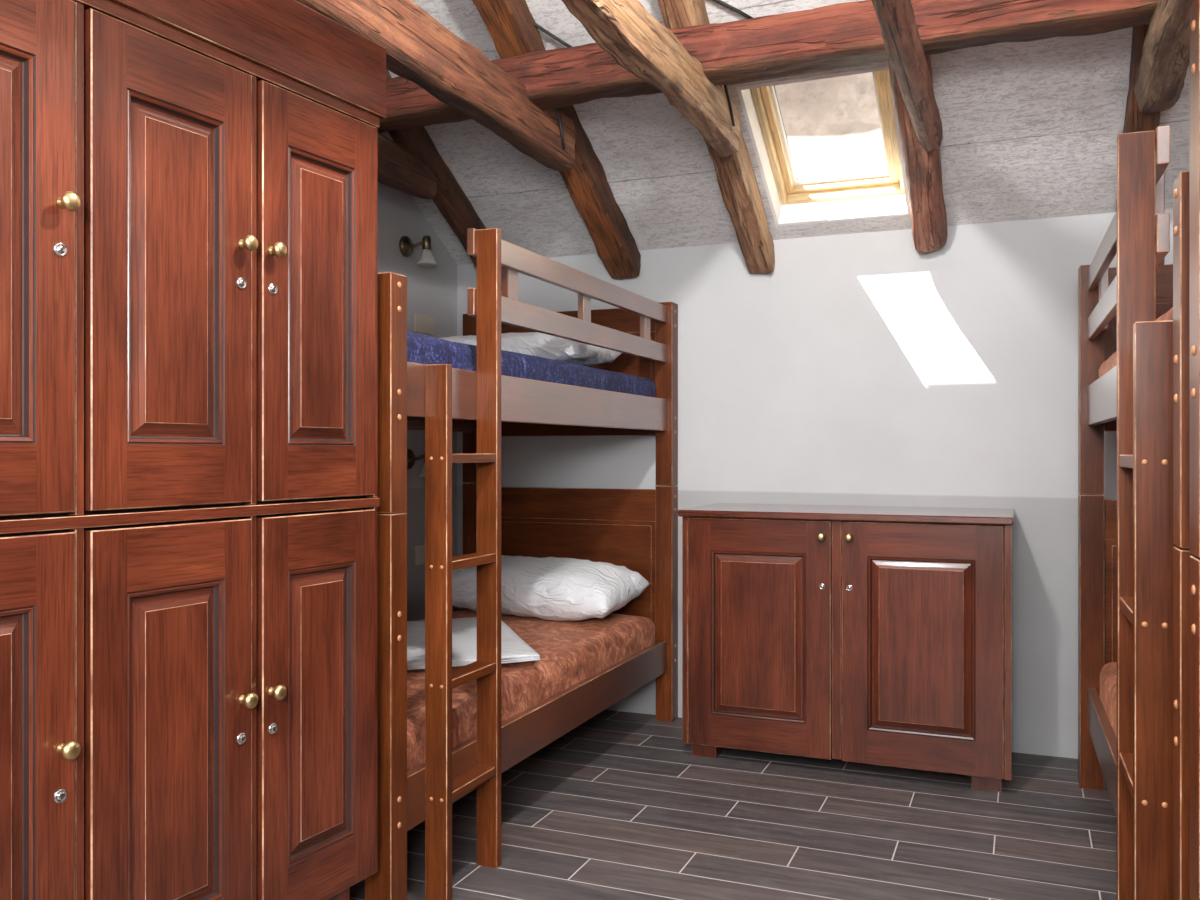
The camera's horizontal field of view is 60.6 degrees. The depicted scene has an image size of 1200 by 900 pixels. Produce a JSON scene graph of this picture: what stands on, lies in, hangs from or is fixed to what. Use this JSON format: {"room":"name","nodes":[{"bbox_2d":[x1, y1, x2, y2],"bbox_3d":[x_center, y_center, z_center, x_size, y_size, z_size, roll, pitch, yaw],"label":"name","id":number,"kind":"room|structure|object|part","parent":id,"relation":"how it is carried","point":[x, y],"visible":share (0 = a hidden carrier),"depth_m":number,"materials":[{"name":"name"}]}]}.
{"room":"hostel dormitory room","nodes":[
{"label":"hostel dormitory room","id":0,"kind":"room"},
{"bbox_2d":[378,182,456,620],"bbox_3d":[-1.849,-0.693,2.280,0.200,3.686,5.660,0,0,22],"label":"wall","id":1,"kind":"structure","parent":0,"point":[431,291],"depth_m":4.53,"materials":[{"name":"white paint"}]},
{"bbox_2d":[407,449,424,476],"bbox_3d":[-0.780,0.050,4.462,0.156,0.126,0.086,0,0,-4],"label":"wall lamp","id":2,"kind":"object","parent":1,"relation":"attached to","point":[411,458],"visible":0.35,"depth_m":4.44,"materials":[{"name":"brown metal"}]},
{"bbox_3d":[-0.825,0.035,4.454,0.030,0.090,0.090,0,0,22],"label":"wall plate","id":3,"kind":"part","parent":2,"relation":"part of","materials":[{"name":"brown metal"}]},
{"bbox_3d":[-0.781,0.023,4.454,0.075,0.038,0.018,0,0,-9],"label":"arm","id":4,"kind":"part","parent":2,"relation":"part of","materials":[{"name":"brown metal"}]},
{"bbox_3d":[-0.746,0.080,4.464,0.086,0.066,0.086,0,0,22],"label":"lamp shade","id":5,"kind":"part","parent":2,"relation":"part of","materials":[{"name":"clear glass"}]},
{"bbox_2d":[399,235,435,266],"bbox_3d":[-0.786,-0.870,4.448,0.156,0.126,0.086,0,0,-4],"label":"wall lamp","id":6,"kind":"object","parent":1,"relation":"attached to","point":[426,258],"visible":1,"depth_m":4.43,"materials":[{"name":"white glass"}]},
{"bbox_3d":[-0.830,-0.885,4.440,0.030,0.090,0.090,0,0,22],"label":"wall plate","id":7,"kind":"part","parent":6,"relation":"part of","materials":[{"name":"brown metal"}]},
{"bbox_3d":[-0.786,-0.897,4.440,0.075,0.038,0.018,0,0,-9],"label":"arm","id":8,"kind":"part","parent":6,"relation":"part of","materials":[{"name":"brown metal"}]},
{"bbox_3d":[-0.751,-0.840,4.450,0.086,0.066,0.086,0,0,22],"label":"lamp shade","id":9,"kind":"part","parent":6,"relation":"part of","materials":[{"name":"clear glass"}]},
{"bbox_2d":[415,545,424,564],"bbox_3d":[-0.794,0.460,4.549,0.012,0.084,0.085,0,0,22],"label":"wall socket","id":10,"kind":"object","parent":1,"relation":"attached to","point":[419,550],"visible":0.86,"depth_m":4.54,"materials":[{"name":"beige plastic"}]},
{"bbox_2d":[418,549,424,560],"bbox_3d":[-0.789,0.460,4.548,0.003,0.052,0.052,0,0,22],"label":"outlet","id":11,"kind":"object","parent":10,"relation":"attached to","point":[421,552],"depth_m":4.54,"materials":[{"name":"beige plastic"}]},
{"bbox_2d":[414,313,433,334],"bbox_3d":[-0.783,-0.565,4.577,0.012,0.084,0.155,0,0,22],"label":"wall socket","id":12,"kind":"object","parent":1,"relation":"attached to","point":[424,324],"visible":1,"depth_m":4.56,"materials":[{"name":"beige plastic"}]},
{"bbox_2d":[422,318,428,329],"bbox_3d":[-0.778,-0.565,4.575,0.003,0.052,0.052,0,0,22],"label":"outlet","id":13,"kind":"object","parent":12,"relation":"attached to","point":[425,321],"depth_m":4.57,"materials":[{"name":"beige plastic"}]},
{"bbox_2d":[350,710,1116,899],"bbox_3d":[-0.015,1.200,1.521,4.170,0.100,6.060,0,0,22],"label":"floor","id":14,"kind":"structure","parent":0,"point":[615,807],"depth_m":3.11,"materials":[{"name":"grey wood"}]},
{"bbox_2d":[0,0,385,899],"bbox_3d":[-0.983,0.108,1.945,0.503,2.083,1.225,0,0,28],"label":"tall cabinet","id":15,"kind":"object","parent":14,"relation":"on","point":[189,188],"visible":1,"depth_m":1.88,"materials":[{"name":"brown wood"}]},
{"bbox_3d":[-0.962,0.552,1.543,0.021,0.836,0.362,0,0,28],"label":"door","id":16,"kind":"part","parent":15,"relation":"part of","materials":[{"name":"brown wood"}]},
{"bbox_3d":[-0.962,-0.322,1.543,0.021,0.844,0.362,0,0,28],"label":"door","id":17,"kind":"part","parent":15,"relation":"part of","materials":[{"name":"brown wood"}]},
{"bbox_3d":[-0.864,0.486,1.669,0.034,0.031,0.031,0,0,28],"label":"knob","id":18,"kind":"part","parent":15,"relation":"part of","materials":[{"name":"gold metal"}]},
{"bbox_3d":[-0.864,-0.405,1.669,0.034,0.031,0.031,0,0,28],"label":"knob","id":19,"kind":"part","parent":15,"relation":"part of","materials":[{"name":"gold metal"}]},
{"bbox_3d":[-0.780,0.552,1.883,0.021,0.836,0.350,0,0,28],"label":"door","id":20,"kind":"part","parent":15,"relation":"part of","materials":[{"name":"brown wood"}]},
{"bbox_3d":[-0.780,-0.322,1.883,0.021,0.844,0.350,0,0,28],"label":"door","id":21,"kind":"part","parent":15,"relation":"part of","materials":[{"name":"brown wood"}]},
{"bbox_3d":[-0.794,0.118,1.870,0.027,0.020,1.160,0,0,28],"label":"rail","id":22,"kind":"part","parent":15,"relation":"part of","materials":[{"name":"brown wood"}]},
{"bbox_3d":[-0.794,-0.759,1.870,0.027,0.022,1.160,0,0,28],"label":"rail","id":23,"kind":"part","parent":15,"relation":"part of","materials":[{"name":"brown wood"}]},
{"bbox_3d":[-0.788,-0.852,1.870,0.038,0.162,1.175,0,0,28],"label":"cornice","id":24,"kind":"part","parent":15,"relation":"part of","materials":[{"name":"brown wood"}]},
{"bbox_3d":[-0.686,0.486,2.003,0.034,0.031,0.031,0,0,28],"label":"knob","id":25,"kind":"part","parent":15,"relation":"part of","materials":[{"name":"gold metal"}]},
{"bbox_3d":[-0.686,-0.405,2.003,0.034,0.031,0.031,0,0,28],"label":"knob","id":26,"kind":"part","parent":15,"relation":"part of","materials":[{"name":"gold metal"}]},
{"bbox_3d":[-0.650,0.486,2.070,0.034,0.031,0.031,0,0,28],"label":"knob","id":27,"kind":"part","parent":15,"relation":"part of","materials":[{"name":"gold metal"}]},
{"bbox_3d":[-0.650,-0.405,2.070,0.034,0.031,0.031,0,0,28],"label":"knob","id":28,"kind":"part","parent":15,"relation":"part of","materials":[{"name":"gold metal"}]},
{"bbox_3d":[-0.604,0.552,2.213,0.021,0.836,0.341,0,0,28],"label":"door","id":29,"kind":"part","parent":15,"relation":"part of","materials":[{"name":"brown wood"}]},
{"bbox_3d":[-0.604,-0.322,2.213,0.021,0.844,0.341,0,0,28],"label":"door","id":30,"kind":"part","parent":15,"relation":"part of","materials":[{"name":"brown wood"}]},
{"bbox_2d":[365,228,677,899],"bbox_3d":[-0.531,0.258,3.617,1.061,1.784,2.172,0,0,22],"label":"bunk bed","id":31,"kind":"object","parent":14,"relation":"on","point":[636,530],"visible":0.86,"depth_m":2.85,"materials":[{"name":"brown wood"}]},
{"bbox_3d":[-0.515,0.363,2.473,0.075,1.573,0.070,0,0,22],"label":"post","id":32,"kind":"part","parent":31,"relation":"part of","materials":[{"name":"brown wood"}]},
{"bbox_3d":[-0.410,0.466,2.607,0.064,1.369,0.028,0,0,22],"label":"ladder post","id":33,"kind":"part","parent":31,"relation":"part of","materials":[{"name":"brown wood"}]},
{"bbox_3d":[-0.984,-0.154,3.799,0.025,0.134,2.021,0,0,22],"label":"rail","id":34,"kind":"part","parent":31,"relation":"part of","materials":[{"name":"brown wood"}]},
{"bbox_3d":[-0.586,0.258,4.772,0.075,1.784,0.080,0,0,22],"label":"post","id":35,"kind":"part","parent":31,"relation":"part of","materials":[{"name":"brown wood"}]},
{"bbox_3d":[-0.308,0.268,2.852,0.064,1.764,0.028,0,0,22],"label":"ladder post","id":36,"kind":"part","parent":31,"relation":"part of","materials":[{"name":"brown wood"}]},
{"bbox_2d":[407,608,654,771],"bbox_3d":[-0.547,0.776,3.624,0.917,0.197,2.000,0,0,22],"label":"mattress","id":37,"kind":"object","parent":31,"relation":"on","point":[570,652],"visible":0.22,"depth_m":3.49,"materials":[{"name":"brown fabric"}]},
{"bbox_2d":[407,617,540,669],"bbox_3d":[-0.501,0.666,3.627,0.426,0.023,0.860,0,0,-15],"label":"sheet","id":38,"kind":"object","parent":37,"relation":"on","point":[464,630],"visible":0.54,"depth_m":3.46,"materials":[{"name":"white fabric"}]},
{"bbox_2d":[452,555,650,620],"bbox_3d":[-0.256,0.567,4.311,0.841,0.232,0.437,0,0,25],"label":"pillow","id":39,"kind":"object","parent":37,"relation":"on","point":[547,588],"visible":0.8,"depth_m":4.13,"materials":[{"name":"white fabric"}]},
{"bbox_2d":[407,332,655,396],"bbox_3d":[-0.547,-0.238,3.624,0.912,0.174,1.995,0,0,22],"label":"mattress","id":40,"kind":"object","parent":31,"relation":"on","point":[423,349],"visible":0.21,"depth_m":3.24,"materials":[{"name":"blue fabric"}]},
{"bbox_2d":[439,332,621,365],"bbox_3d":[-0.318,-0.402,4.136,0.720,0.155,0.459,0,0,19],"label":"pillow","id":41,"kind":"object","parent":40,"relation":"on","point":[538,344],"visible":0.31,"depth_m":3.90,"materials":[{"name":"white fabric"}]},
{"bbox_3d":[-0.115,-0.154,3.439,0.026,0.134,2.021,0,0,22],"label":"rail","id":42,"kind":"part","parent":31,"relation":"part of","materials":[{"name":"brown wood"}]},
{"bbox_3d":[-0.115,0.872,3.439,0.026,0.134,2.021,0,0,22],"label":"rail","id":43,"kind":"part","parent":31,"relation":"part of","materials":[{"name":"brown wood"}]},
{"bbox_3d":[-0.153,-0.422,4.583,0.869,0.399,0.030,0,0,22],"label":"headboard","id":44,"kind":"part","parent":31,"relation":"part of","materials":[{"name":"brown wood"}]},
{"bbox_3d":[-0.153,0.484,4.583,0.869,0.638,0.030,0,0,22],"label":"headboard","id":45,"kind":"part","parent":31,"relation":"part of","materials":[{"name":"brown wood"}]},
{"bbox_3d":[-0.153,-0.144,4.583,0.869,0.154,0.026,0,0,22],"label":"rail","id":46,"kind":"part","parent":31,"relation":"part of","materials":[{"name":"brown wood"}]},
{"bbox_3d":[0.287,0.258,4.410,0.075,1.784,0.080,0,0,22],"label":"post","id":47,"kind":"part","parent":31,"relation":"part of","materials":[{"name":"brown wood"}]},
{"bbox_2d":[678,503,1014,791],"bbox_3d":[0.934,0.685,3.873,1.164,0.930,0.578,0,0,22],"label":"base cabinet","id":48,"kind":"object","parent":14,"relation":"on","point":[875,635],"visible":1,"depth_m":3.62,"materials":[{"name":"brown wood"}]},
{"bbox_3d":[0.422,0.672,4.105,0.020,0.852,0.541,0,0,22],"label":"panel","id":49,"kind":"part","parent":48,"relation":"part of","materials":[{"name":"brown wood"}]},
{"bbox_3d":[0.578,0.673,3.755,0.528,0.846,0.021,0,0,22],"label":"door","id":50,"kind":"part","parent":48,"relation":"part of","materials":[{"name":"brown wood"}]},
{"bbox_3d":[0.784,0.304,3.641,0.031,0.031,0.034,0,0,22],"label":"knob","id":51,"kind":"part","parent":48,"relation":"part of","materials":[{"name":"gold metal"}]},
{"bbox_3d":[0.873,0.304,3.604,0.031,0.031,0.034,0,0,22],"label":"knob","id":52,"kind":"part","parent":48,"relation":"part of","materials":[{"name":"gold metal"}]},
{"bbox_3d":[1.104,0.673,3.537,0.532,0.846,0.021,0,0,22],"label":"door","id":53,"kind":"part","parent":48,"relation":"part of","materials":[{"name":"brown wood"}]},
{"bbox_3d":[1.464,0.672,3.674,0.020,0.852,0.541,0,0,22],"label":"panel","id":54,"kind":"part","parent":48,"relation":"part of","materials":[{"name":"brown wood"}]},
{"bbox_2d":[1078,125,1194,899],"bbox_3d":[1.727,0.258,2.387,1.061,1.784,2.172,0,0,21],"label":"bunk bed","id":55,"kind":"object","parent":14,"relation":"on","point":[1134,554],"visible":1,"depth_m":1.95,"materials":[{"name":"brown wood"}]},
{"bbox_3d":[1.686,0.258,3.526,0.075,1.784,0.080,0,0,21],"label":"post","id":56,"kind":"part","parent":55,"relation":"part of","materials":[{"name":"brown wood"}]},
{"bbox_3d":[1.304,-0.154,2.546,0.026,0.134,2.021,0,0,21],"label":"rail","id":57,"kind":"part","parent":55,"relation":"part of","materials":[{"name":"brown wood"}]},
{"bbox_3d":[1.304,0.872,2.546,0.026,0.134,2.021,0,0,21],"label":"rail","id":58,"kind":"part","parent":55,"relation":"part of","materials":[{"name":"brown wood"}]},
{"bbox_2d":[1100,662,1116,738],"bbox_3d":[1.744,0.774,2.379,0.918,0.198,1.998,0,0,21],"label":"mattress","id":59,"kind":"object","parent":55,"relation":"on","point":[1108,674],"visible":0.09,"depth_m":3.21,"materials":[{"name":"brown fabric"}]},
{"bbox_3d":[2.123,0.484,3.346,0.869,0.638,0.030,0,0,21],"label":"headboard","id":60,"kind":"part","parent":55,"relation":"part of","materials":[{"name":"brown wood"}]},
{"bbox_3d":[2.123,-0.144,3.346,0.869,0.154,0.026,0,0,21],"label":"rail","id":61,"kind":"part","parent":55,"relation":"part of","materials":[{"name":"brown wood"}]},
{"bbox_2d":[1099,307,1172,377],"bbox_3d":[1.745,-0.241,2.381,0.918,0.178,2.004,0,0,21],"label":"mattress","id":62,"kind":"object","parent":55,"relation":"on","point":[1111,362],"visible":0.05,"depth_m":3.04,"materials":[{"name":"brown fabric"}]},
{"bbox_3d":[1.037,0.268,1.988,0.064,1.764,0.028,0,0,21],"label":"ladder post","id":63,"kind":"part","parent":55,"relation":"part of","materials":[{"name":"brown wood"}]},
{"bbox_3d":[2.123,-0.422,3.346,0.869,0.399,0.030,0,0,21],"label":"headboard","id":64,"kind":"part","parent":55,"relation":"part of","materials":[{"name":"brown wood"}]},
{"bbox_3d":[0.941,0.466,1.741,0.064,1.369,0.028,0,0,21],"label":"ladder post","id":65,"kind":"part","parent":55,"relation":"part of","materials":[{"name":"brown wood"}]},
{"bbox_3d":[0.925,0.363,1.572,0.075,1.573,0.070,0,0,21],"label":"post","id":66,"kind":"part","parent":55,"relation":"part of","materials":[{"name":"brown wood"}]},
{"bbox_2d":[1190,0,1199,899],"bbox_3d":[0.910,0.258,0.288,1.061,1.784,2.172,0,0,21],"label":"bunk bed","id":67,"kind":"object","parent":14,"relation":"on","point":[1195,9],"visible":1,"depth_m":1.44,"materials":[{"name":"brown wood"}]},
{"bbox_2d":[380,0,1189,264],"bbox_3d":[0.005,-1.755,1.569,4.170,2.042,6.264,0,0,22],"label":"ceiling","id":68,"kind":"structure","parent":0,"point":[1031,129],"depth_m":3.76,"materials":[{"name":"grey paint"}]},
{"bbox_2d":[386,69,501,290],"bbox_3d":[-0.993,-1.615,3.474,0.099,1.768,2.871,0,0,23],"label":"rafter","id":69,"kind":"object","parent":68,"relation":"attached to","point":[450,199],"visible":0.4,"depth_m":4.25,"materials":[{"name":"brown wood"}]},
{"bbox_2d":[378,133,436,199],"bbox_3d":[-1.547,-1.105,2.155,0.114,0.178,4.400,0,0,22],"label":"tie beam","id":70,"kind":"structure","parent":69,"relation":"attached to","point":[399,168],"depth_m":3.96,"materials":[{"name":"brown wood"}]},
{"bbox_2d":[472,0,640,278],"bbox_3d":[-0.419,-1.626,3.234,0.144,1.745,2.860,0,0,23],"label":"rafter","id":71,"kind":"object","parent":68,"relation":"attached to","point":[512,29],"visible":0.73,"depth_m":4.03,"materials":[{"name":"brown wood"}]},
{"bbox_2d":[295,0,574,170],"bbox_3d":[-0.935,-1.145,1.902,0.120,0.204,4.140,0,0,22],"label":"tie beam","id":72,"kind":"structure","parent":71,"relation":"attached to","point":[420,50],"depth_m":3.02,"materials":[{"name":"brown wood"}]},
{"bbox_2d":[556,108,565,149],"bbox_3d":[-0.149,-1.175,3.638,0.016,0.196,0.101,0,0,28],"label":"cable","id":73,"kind":"object","parent":72,"relation":"hanging from","point":[557,109],"visible":0.71,"depth_m":3.65,"materials":[{"name":"black rubber"}]},
{"bbox_2d":[534,22,571,47],"bbox_3d":[-0.175,-1.441,3.553,0.208,0.093,0.014,0,0,-25],"label":"cable","id":74,"kind":"object","parent":71,"relation":"attached to","point":[556,38],"visible":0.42,"depth_m":3.55,"materials":[{"name":"grey metal"}]},
{"bbox_2d":[658,0,774,272],"bbox_3d":[0.144,-1.617,3.004,0.120,1.766,2.872,0,0,22],"label":"rafter","id":75,"kind":"object","parent":68,"relation":"attached to","point":[737,182],"visible":0.56,"depth_m":3.90,"materials":[{"name":"brown wood"}]},
{"bbox_2d":[561,0,739,157],"bbox_3d":[-0.360,-1.128,1.664,0.094,0.188,4.280,0,0,22],"label":"tie beam","id":76,"kind":"structure","parent":75,"relation":"attached to","point":[637,41],"depth_m":2.87,"materials":[{"name":"brown wood"}]},
{"bbox_2d":[724,85,734,125],"bbox_3d":[0.426,-1.191,3.439,0.012,0.165,0.167,0,0,24],"label":"cable","id":77,"kind":"object","parent":76,"relation":"hanging from","point":[725,86],"visible":0.57,"depth_m":3.46,"materials":[{"name":"black rubber"}]},
{"bbox_2d":[712,0,752,18],"bbox_3d":[0.396,-1.443,3.315,0.214,0.086,0.014,0,0,-16],"label":"cable","id":78,"kind":"object","parent":75,"relation":"attached to","point":[724,4],"visible":0.8,"depth_m":3.32,"materials":[{"name":"grey metal"}]},
{"bbox_2d":[736,66,909,225],"bbox_3d":[0.889,-1.262,3.916,0.709,0.686,0.843,0,0,22],"label":"window","id":79,"kind":"structure","parent":68,"relation":"attached to","point":[878,191],"depth_m":4.06,"materials":[{"name":"white paint"}]},
{"bbox_3d":[0.880,-1.246,3.898,0.451,0.062,0.645,0,-30,22],"label":"sash","id":80,"kind":"part","parent":79,"relation":"part of","materials":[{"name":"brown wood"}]},
{"bbox_2d":[888,55,947,252],"bbox_3d":[0.765,-1.635,2.736,0.142,1.726,2.849,0,0,23],"label":"rafter","id":81,"kind":"object","parent":68,"relation":"attached to","point":[923,169],"visible":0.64,"depth_m":3.70,"materials":[{"name":"brown wood"}]},
{"bbox_2d":[871,0,942,150],"bbox_3d":[0.260,-1.086,1.407,0.090,0.128,4.600,0,0,22],"label":"tie beam","id":82,"kind":"structure","parent":81,"relation":"attached to","point":[904,48],"depth_m":2.78,"materials":[{"name":"brown wood"}]},
{"bbox_2d":[1116,24,1160,210],"bbox_3d":[1.405,-1.628,2.479,0.109,1.738,2.857,0,0,23],"label":"rafter","id":83,"kind":"object","parent":68,"relation":"attached to","point":[1135,121],"visible":0.22,"depth_m":3.25,"materials":[{"name":"brown wood"}]},
{"bbox_2d":[1134,0,1193,112],"bbox_3d":[0.879,-1.119,1.151,0.140,0.163,4.440,0,0,22],"label":"tie beam","id":84,"kind":"structure","parent":83,"relation":"attached to","point":[1164,63],"depth_m":2.80,"materials":[{"name":"brown wood"}]},
{"bbox_2d":[378,0,1158,132],"bbox_3d":[0.657,-1.258,3.145,3.762,0.175,0.167,0,0,22],"label":"purlin","id":85,"kind":"object","parent":84,"relation":"on","point":[834,37],"visible":0.62,"depth_m":3.12,"materials":[{"name":"brown wood"}]},
{"bbox_2d":[457,208,1172,758],"bbox_3d":[1.115,0.135,4.252,4.170,2.030,0.250,0,0,22],"label":"wall","id":86,"kind":"structure","parent":0,"point":[867,368],"depth_m":4.10,"materials":[{"name":"white paint"}]},
{"label":"outside","id":87,"kind":"structure","parent":0,"visible":0},
{"bbox_2d":[775,72,885,174],"bbox_3d":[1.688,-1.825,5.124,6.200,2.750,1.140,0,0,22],"label":"window pane","id":88,"kind":"structure","parent":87,"point":[831,124],"depth_m":5.29,"materials":[{"name":"clear glass"}]}
]}

